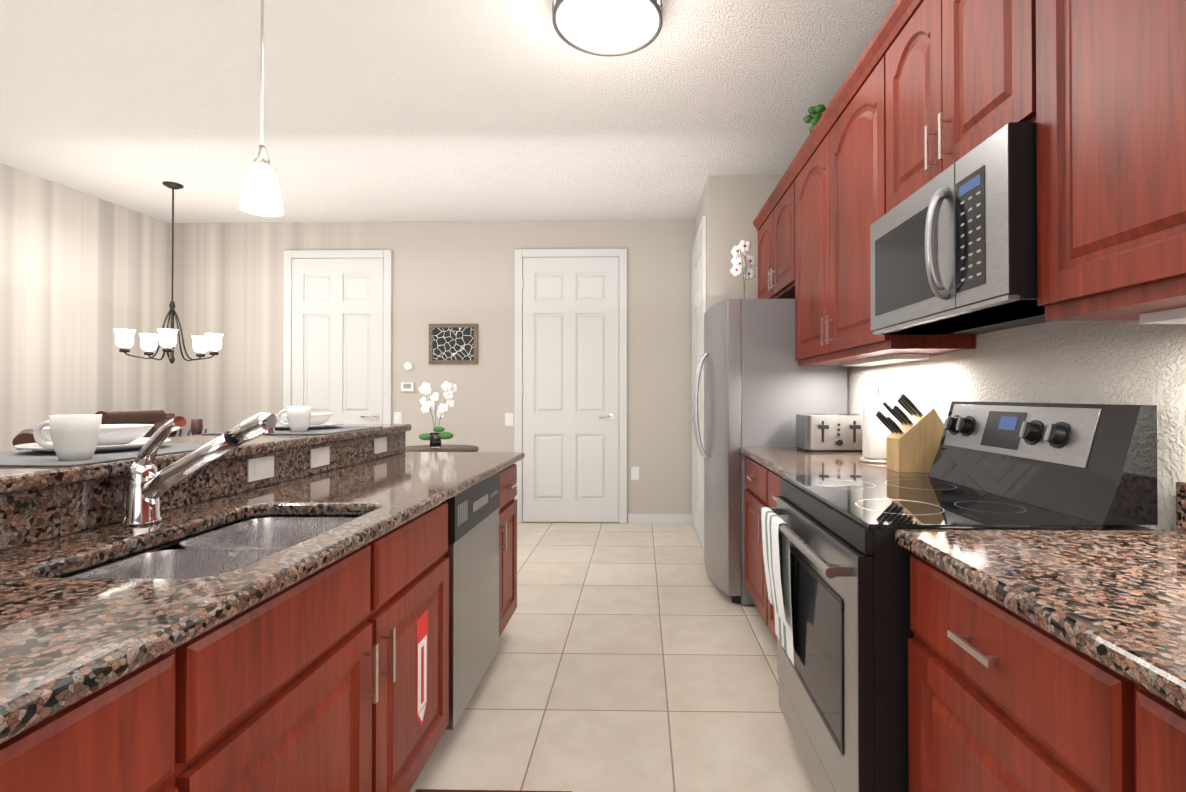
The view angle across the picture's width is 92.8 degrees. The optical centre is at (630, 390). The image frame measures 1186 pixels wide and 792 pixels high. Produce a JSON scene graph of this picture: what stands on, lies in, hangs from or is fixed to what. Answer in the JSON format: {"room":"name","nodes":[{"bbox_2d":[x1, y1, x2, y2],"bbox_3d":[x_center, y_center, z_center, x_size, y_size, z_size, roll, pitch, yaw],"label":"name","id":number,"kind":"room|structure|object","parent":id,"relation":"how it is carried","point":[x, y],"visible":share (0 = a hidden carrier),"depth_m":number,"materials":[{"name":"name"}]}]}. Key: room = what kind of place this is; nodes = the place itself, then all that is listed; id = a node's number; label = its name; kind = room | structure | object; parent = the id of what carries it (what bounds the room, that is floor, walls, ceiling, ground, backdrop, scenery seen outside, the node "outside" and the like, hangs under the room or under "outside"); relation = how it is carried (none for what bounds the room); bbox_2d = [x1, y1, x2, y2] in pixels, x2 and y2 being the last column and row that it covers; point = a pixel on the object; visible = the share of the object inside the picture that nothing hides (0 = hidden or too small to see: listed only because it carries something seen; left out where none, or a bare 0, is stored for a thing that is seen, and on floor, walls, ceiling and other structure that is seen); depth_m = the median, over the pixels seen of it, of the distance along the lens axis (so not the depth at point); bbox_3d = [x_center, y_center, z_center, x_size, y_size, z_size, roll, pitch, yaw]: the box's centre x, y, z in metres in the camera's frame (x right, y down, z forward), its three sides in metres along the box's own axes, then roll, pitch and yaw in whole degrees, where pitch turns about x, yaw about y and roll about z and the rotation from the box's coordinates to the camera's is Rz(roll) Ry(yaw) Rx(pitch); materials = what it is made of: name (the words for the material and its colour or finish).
{"room":"kitchen and dining room","nodes":[
{"label":"kitchen and dining room","id":0,"kind":"room"},
{"bbox_2d":[0,163,167,450],"bbox_3d":[-4.559,-0.206,1.589,0.100,2.848,7.610,0,0,1],"label":"wall","id":1,"kind":"structure","parent":0,"point":[83,276],"depth_m":4.50,"materials":[{"name":"paint"}]},
{"bbox_2d":[167,220,693,522],"bbox_3d":[-1.964,-0.176,5.393,5.140,2.848,0.100,0,0,1],"label":"wall","id":2,"kind":"structure","parent":0,"point":[228,280],"depth_m":5.34,"materials":[{"name":"paint"}]},
{"bbox_2d":[290,258,383,423],"bbox_3d":[-2.780,-0.007,5.316,0.881,2.484,0.079,0,0,1],"label":"back door","id":3,"kind":"structure","parent":2,"relation":"in","point":[337,337],"depth_m":5.34,"materials":[{"name":"white paint"}]},
{"bbox_2d":[283,250,391,423],"bbox_3d":[-2.775,-0.041,5.343,1.030,2.574,0.027,0,0,1],"label":"door frame","id":4,"kind":"structure","parent":2,"relation":"attached to","point":[290,255],"depth_m":5.34,"materials":[{"name":"white paint"}]},
{"bbox_2d":[394,412,401,423],"bbox_3d":[-2.200,0.267,5.339,0.075,0.120,0.009,0,0,1],"label":"switch plate","id":5,"kind":"object","parent":2,"relation":"attached to","point":[397,415],"depth_m":5.34,"materials":[{"name":"white plastic"}]},
{"bbox_2d":[401,362,413,390],"bbox_3d":[-2.105,-0.128,5.333,0.120,0.280,0.024,0,0,1],"label":"thermostat","id":6,"kind":"object","parent":2,"relation":"attached to","point":[407,386],"visible":0.94,"depth_m":5.32,"materials":[{"name":"white plastic"}]},
{"bbox_2d":[429,324,477,363],"bbox_3d":[-1.671,-0.437,5.327,0.462,0.378,0.022,0,0,1],"label":"wall art","id":7,"kind":"object","parent":2,"relation":"attached to","point":[453,343],"visible":0.98,"depth_m":5.33,"materials":[{"name":"brown wood"}]},
{"bbox_2d":[505,413,513,425],"bbox_3d":[-1.141,0.277,5.318,0.080,0.120,0.009,0,0,1],"label":"switch plate","id":8,"kind":"object","parent":2,"relation":"attached to","point":[509,419],"depth_m":5.32,"materials":[{"name":"white plastic"}]},
{"bbox_2d":[522,257,618,521],"bbox_3d":[-0.563,-0.007,5.272,0.911,2.484,0.079,0,0,1],"label":"pantry door","id":9,"kind":"structure","parent":2,"relation":"in","point":[570,389],"depth_m":5.29,"materials":[{"name":"white paint"}]},
{"bbox_2d":[514,249,626,522],"bbox_3d":[-0.558,-0.041,5.299,1.060,2.574,0.027,0,0,1],"label":"door frame","id":10,"kind":"structure","parent":2,"relation":"attached to","point":[520,254],"depth_m":5.29,"materials":[{"name":"white paint"}]},
{"bbox_2d":[631,467,638,479],"bbox_3d":[0.048,0.782,5.291,0.075,0.120,0.008,0,0,1],"label":"wall outlet plate","id":11,"kind":"object","parent":2,"relation":"attached to","point":[634,473],"visible":1,"depth_m":5.29,"materials":[{"name":"white plastic"}]},
{"bbox_2d":[628,514,691,522],"bbox_3d":[0.292,1.204,5.281,0.624,0.084,0.011,0,0,1],"label":"baseboard","id":12,"kind":"structure","parent":2,"relation":"attached to","point":[659,518],"depth_m":5.27,"materials":[{"name":"white paint"}]},
{"bbox_2d":[0,0,895,222],"bbox_3d":[-1.645,-1.671,1.542,5.930,0.080,7.810,0,0,1],"label":"ceiling","id":13,"kind":"structure","parent":0,"point":[435,110],"depth_m":3.18,"materials":[{"name":"white paint"}]},
{"bbox_2d":[114,181,223,363],"bbox_3d":[-3.572,-0.906,4.426,0.655,1.402,0.633,0,0,1],"label":"dining chandelier","id":14,"kind":"object","parent":13,"relation":"hanging from","point":[211,342],"visible":1,"depth_m":4.40,"materials":[{"name":"white glass"}]},
{"bbox_2d":[239,0,282,215],"bbox_3d":[-1.407,-1.155,2.155,0.140,0.940,0.140,0,0,1],"label":"pendant light","id":15,"kind":"object","parent":13,"relation":"hanging from","point":[260,193],"visible":1,"depth_m":2.13,"materials":[{"name":"white glass"}]},
{"bbox_2d":[552,0,662,55],"bbox_3d":[-0.093,-1.562,2.356,0.458,0.124,0.458,0,0,1],"label":"flush ceiling light","id":16,"kind":"object","parent":13,"relation":"attached to","point":[609,27],"visible":1,"depth_m":2.35,"materials":[{"name":"white glass"}]},
{"bbox_2d":[410,522,816,791],"bbox_3d":[-1.645,1.257,1.519,5.930,0.080,7.810,0,0,1],"label":"floor","id":17,"kind":"structure","parent":0,"point":[635,657],"depth_m":2.34,"materials":[{"name":"tile"}]},
{"bbox_2d":[12,429,35,449],"bbox_3d":[-2.627,0.711,2.832,0.460,1.034,0.635,0,-1,45],"label":"dining chair","id":18,"kind":"object","parent":17,"relation":"on","point":[26,436],"visible":0.06,"depth_m":2.49,"materials":[{"name":"brown wood"}]},
{"bbox_2d":[95,409,165,437],"bbox_3d":[-3.212,0.674,3.297,0.635,1.114,0.460,0,0,-4],"label":"dining chair","id":19,"kind":"object","parent":17,"relation":"on","point":[149,416],"visible":0.17,"depth_m":3.31,"materials":[{"name":"brown wood"}]},
{"bbox_2d":[155,413,174,436],"bbox_3d":[-4.066,0.726,4.767,0.635,1.034,0.460,0,-1,41],"label":"dining chair","id":20,"kind":"object","parent":17,"relation":"on","point":[168,416],"visible":0.02,"depth_m":5.02,"materials":[{"name":"brown wood"}]},
{"bbox_2d":[0,453,399,577],"bbox_3d":[-1.273,0.704,1.086,0.140,1.019,3.550,0,0,1],"label":"wall","id":21,"kind":"structure","parent":17,"relation":"on","point":[174,546],"depth_m":1.47,"materials":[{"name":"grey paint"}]},
{"bbox_2d":[0,432,405,550],"bbox_3d":[-1.263,0.249,1.100,0.160,0.108,3.570,0,0,1],"label":"backsplash","id":22,"kind":"structure","parent":21,"relation":"attached to","point":[31,516],"depth_m":1.30,"materials":[{"name":"brown stone"}]},
{"bbox_2d":[247,455,273,481],"bbox_3d":[-1.165,0.247,1.781,0.008,0.070,0.120,0,0,1],"label":"outlet","id":23,"kind":"object","parent":22,"relation":"attached to","point":[259,468],"depth_m":1.77,"materials":[{"name":"white plastic"}]},
{"bbox_2d":[310,446,329,467],"bbox_3d":[-1.159,0.250,2.108,0.008,0.070,0.120,0,0,1],"label":"outlet","id":24,"kind":"object","parent":22,"relation":"attached to","point":[320,456],"depth_m":2.10,"materials":[{"name":"white plastic"}]},
{"bbox_2d":[374,437,386,453],"bbox_3d":[-1.149,0.254,2.597,0.008,0.070,0.120,0,0,1],"label":"outlet","id":25,"kind":"object","parent":22,"relation":"attached to","point":[380,444],"depth_m":2.59,"materials":[{"name":"white plastic"}]},
{"bbox_2d":[0,424,411,494],"bbox_3d":[-1.398,0.177,1.113,0.500,0.036,3.590,0,0,1],"label":"bar","id":26,"kind":"object","parent":21,"relation":"on","point":[15,479],"visible":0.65,"depth_m":1.40,"materials":[{"name":"brown stone"}]},
{"bbox_2d":[0,414,204,465],"bbox_3d":[-1.387,0.109,1.426,0.460,0.104,0.505,0,0,1],"label":"place setting","id":27,"kind":"object","parent":26,"relation":"on","point":[78,439],"visible":0.94,"depth_m":1.28,"materials":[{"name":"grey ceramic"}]},
{"bbox_2d":[201,406,382,433],"bbox_3d":[-1.376,0.116,2.358,0.475,0.104,0.500,0,0,1],"label":"place setting","id":28,"kind":"object","parent":26,"relation":"on","point":[299,420],"visible":0.92,"depth_m":2.23,"materials":[{"name":"grey ceramic"}]},
{"bbox_2d":[356,464,516,675],"bbox_3d":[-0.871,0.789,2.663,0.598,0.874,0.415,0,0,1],"label":"base cabinet","id":29,"kind":"object","parent":17,"relation":"on","point":[402,575],"depth_m":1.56,"materials":[{"name":"brown wood"}]},
{"bbox_2d":[0,452,524,743],"bbox_3d":[-0.879,0.321,1.104,0.608,0.035,3.595,0,0,1],"label":"countertop","id":30,"kind":"structure","parent":29,"relation":"on","point":[65,643],"depth_m":0.90,"materials":[{"name":"brown stone"}]},
{"bbox_2d":[119,412,276,525],"bbox_3d":[-0.995,0.177,1.285,0.334,0.255,0.104,0,0,1],"label":"chrome faucet","id":31,"kind":"object","parent":30,"relation":"on","point":[147,484],"visible":1,"depth_m":1.28,"materials":[{"name":"silver metal"}]},
{"bbox_2d":[59,516,358,578],"bbox_3d":[-0.843,0.437,1.220,0.381,0.190,0.640,0,0,1],"label":"double-bowl sink","id":32,"kind":"object","parent":30,"relation":"in","point":[231,546],"visible":0.17,"depth_m":1.21,"materials":[{"name":"silver metal"}]},
{"bbox_2d":[400,444,478,453],"bbox_3d":[-1.560,0.853,4.516,0.670,0.775,0.670,0,0,1],"label":"round side table","id":33,"kind":"object","parent":17,"relation":"on","point":[449,448],"visible":0.29,"depth_m":4.49,"materials":[{"name":"brown wood"}]},
{"bbox_2d":[418,381,456,447],"bbox_3d":[-1.549,0.198,4.520,0.293,0.532,0.089,0,0,9],"label":"orchid","id":34,"kind":"object","parent":33,"relation":"on","point":[429,405],"visible":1,"depth_m":4.50,"materials":[{"name":"white plant"}]},
{"bbox_2d":[445,472,499,729],"bbox_3d":[-0.870,0.786,2.153,0.604,0.872,0.600,0,0,1],"label":"dishwasher","id":35,"kind":"object","parent":17,"relation":"on","point":[472,553],"visible":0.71,"depth_m":2.05,"materials":[{"name":"silver metal"}]},
{"bbox_2d":[415,789,571,791],"bbox_3d":[-0.419,1.209,1.280,0.470,0.011,0.840,0,0,1],"label":"kitchen mat","id":36,"kind":"object","parent":17,"relation":"on","point":[430,790],"visible":1,"depth_m":1.70,"materials":[{"name":"brown"}]},
{"bbox_2d":[744,457,782,643],"bbox_3d":[0.935,0.789,2.591,0.608,0.874,1.178,0,0,1],"label":"base cabinet","id":37,"kind":"object","parent":17,"relation":"on","point":[763,485],"depth_m":2.82,"materials":[{"name":"brown wood"}]},
{"bbox_2d":[740,447,1185,712],"bbox_3d":[0.889,0.320,0.879,0.633,0.035,4.615,0,0,1],"label":"countertop","id":38,"kind":"structure","parent":37,"relation":"on","point":[1114,600],"depth_m":0.91,"materials":[{"name":"brown stone"}]},
{"bbox_2d":[796,414,861,451],"bbox_3d":[1.064,0.223,2.964,0.330,0.189,0.250,0,0,1],"label":"toaster","id":39,"kind":"object","parent":38,"relation":"on","point":[828,432],"visible":0.96,"depth_m":2.87,"materials":[{"name":"silver metal"}]},
{"bbox_2d":[858,380,895,462],"bbox_3d":[1.100,0.134,2.489,0.170,0.359,0.170,0,0,1],"label":"paper towel holder","id":40,"kind":"object","parent":38,"relation":"on","point":[876,431],"visible":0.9,"depth_m":2.44,"materials":[{"name":"white paper"}]},
{"bbox_2d":[876,393,943,472],"bbox_3d":[1.084,0.161,2.174,0.260,0.301,0.110,0,0,1],"label":"knife block","id":41,"kind":"object","parent":38,"relation":"on","point":[913,440],"visible":0.98,"depth_m":2.12,"materials":[{"name":"beige wood"}]},
{"bbox_2d":[693,298,847,605],"bbox_3d":[0.827,0.357,3.691,0.832,1.754,0.985,0,0,1],"label":"refrigerator","id":42,"kind":"object","parent":17,"relation":"on","point":[762,388],"visible":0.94,"depth_m":3.21,"materials":[{"name":"grey metal"}]},
{"bbox_2d":[730,240,756,298],"bbox_3d":[0.735,-0.737,3.643,0.168,0.431,0.214,0,0,11],"label":"orchid","id":43,"kind":"object","parent":42,"relation":"on","point":[740,261],"visible":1,"depth_m":3.60,"materials":[{"name":"white plant"}]},
{"bbox_2d":[760,401,1157,791],"bbox_3d":[0.808,0.627,1.621,0.720,1.182,0.762,0,0,1],"label":"electric range","id":44,"kind":"object","parent":17,"relation":"on","point":[836,556],"visible":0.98,"depth_m":1.40,"materials":[{"name":"black metal"}]},
{"bbox_2d":[908,554,1099,791],"bbox_3d":[0.903,0.776,0.951,0.608,0.874,0.566,0,0,1],"label":"base cabinet","id":45,"kind":"object","parent":17,"relation":"on","point":[1001,698],"depth_m":0.94,"materials":[{"name":"brown wood"}]},
{"bbox_2d":[1100,663,1185,791],"bbox_3d":[0.892,0.771,0.413,0.608,0.874,0.510,0,0,1],"label":"base cabinet","id":46,"kind":"object","parent":17,"relation":"on","point":[1143,735],"depth_m":0.66,"materials":[{"name":"brown wood"}]},
{"bbox_3d":[-3.574,0.860,4.386,1.200,0.760,1.200,0,0,1],"label":"round dining table","id":47,"kind":"object","parent":17,"relation":"on","visible":0},
{"bbox_2d":[154,419,206,436],"bbox_3d":[-3.574,0.352,4.390,0.560,0.252,0.200,0,0,1],"label":"centerpiece","id":48,"kind":"object","parent":47,"relation":"on","point":[196,427],"visible":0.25,"depth_m":4.36,"materials":[{"name":"brown metal"}]},
{"bbox_2d":[694,183,705,239],"bbox_3d":[0.647,-0.180,4.866,0.100,2.848,1.050,0,0,1],"label":"wall","id":49,"kind":"structure","parent":0,"point":[701,211],"depth_m":4.75,"materials":[{"name":"grey paint"}]},
{"bbox_2d":[688,232,701,544],"bbox_3d":[0.553,-0.011,4.777,0.079,2.484,0.821,0,0,1],"label":"hall door","id":50,"kind":"structure","parent":49,"relation":"in","point":[697,355],"depth_m":4.78,"materials":[{"name":"white paint"}]},
{"bbox_2d":[692,215,705,552],"bbox_3d":[0.580,-0.045,4.781,0.027,2.574,0.970,0,0,1],"label":"door frame","id":51,"kind":"structure","parent":49,"relation":"attached to","point":[702,227],"depth_m":4.34,"materials":[{"name":"white paint"}]},
{"bbox_2d":[706,175,782,310],"bbox_3d":[0.980,-0.185,4.274,0.790,2.848,0.120,0,0,1],"label":"wall","id":52,"kind":"structure","parent":0,"point":[734,205],"depth_m":4.23,"materials":[{"name":"grey paint"}]},
{"bbox_2d":[847,320,1185,530],"bbox_3d":[1.259,-0.211,0.938,0.100,2.848,6.540,0,0,1],"label":"wall","id":53,"kind":"structure","parent":0,"point":[1133,362],"depth_m":1.57,"materials":[{"name":"white paint"}]},
{"bbox_2d":[753,164,792,298],"bbox_3d":[1.102,-0.934,3.703,0.317,0.655,1.021,0,0,1],"label":"upper cabinet","id":54,"kind":"object","parent":53,"relation":"attached to","point":[774,226],"depth_m":3.62,"materials":[{"name":"brown wood"}]},
{"bbox_2d":[793,36,975,365],"bbox_3d":[1.080,-0.706,2.599,0.317,1.127,1.181,0,0,1],"label":"upper cabinet","id":55,"kind":"object","parent":53,"relation":"attached to","point":[837,173],"depth_m":2.44,"materials":[{"name":"brown wood"}]},
{"bbox_2d":[803,100,831,132],"bbox_3d":[1.010,-1.381,2.937,0.190,0.226,0.144,0,0,1],"label":"potted plant","id":56,"kind":"object","parent":55,"relation":"on","point":[816,112],"visible":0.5,"depth_m":2.93,"materials":[{"name":"green plant"}]},
{"bbox_2d":[877,0,1024,216],"bbox_3d":[1.061,-0.937,1.628,0.317,0.681,0.760,0,0,1],"label":"upper cabinet","id":57,"kind":"object","parent":53,"relation":"attached to","point":[930,90],"depth_m":1.64,"materials":[{"name":"brown wood"}]},
{"bbox_2d":[870,122,1049,334],"bbox_3d":[1.004,-0.396,1.625,0.430,0.393,0.756,0,0,1],"label":"microwave","id":58,"kind":"object","parent":57,"relation":"attached to","point":[953,248],"visible":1,"depth_m":1.45,"materials":[{"name":"silver metal"}]},
{"bbox_2d":[1021,0,1185,323],"bbox_3d":[1.049,-0.719,1.003,0.317,1.127,0.484,0,0,1],"label":"upper cabinet","id":59,"kind":"object","parent":53,"relation":"attached to","point":[1103,82],"depth_m":1.06,"materials":[{"name":"brown wood"}]},
{"bbox_2d":[1176,482,1185,530],"bbox_3d":[1.196,0.249,0.873,0.020,0.104,4.615,0,0,1],"label":"backsplash","id":60,"kind":"structure","parent":53,"relation":"attached to","point":[1180,505],"depth_m":1.22,"materials":[{"name":"brown stone"}]}
]}

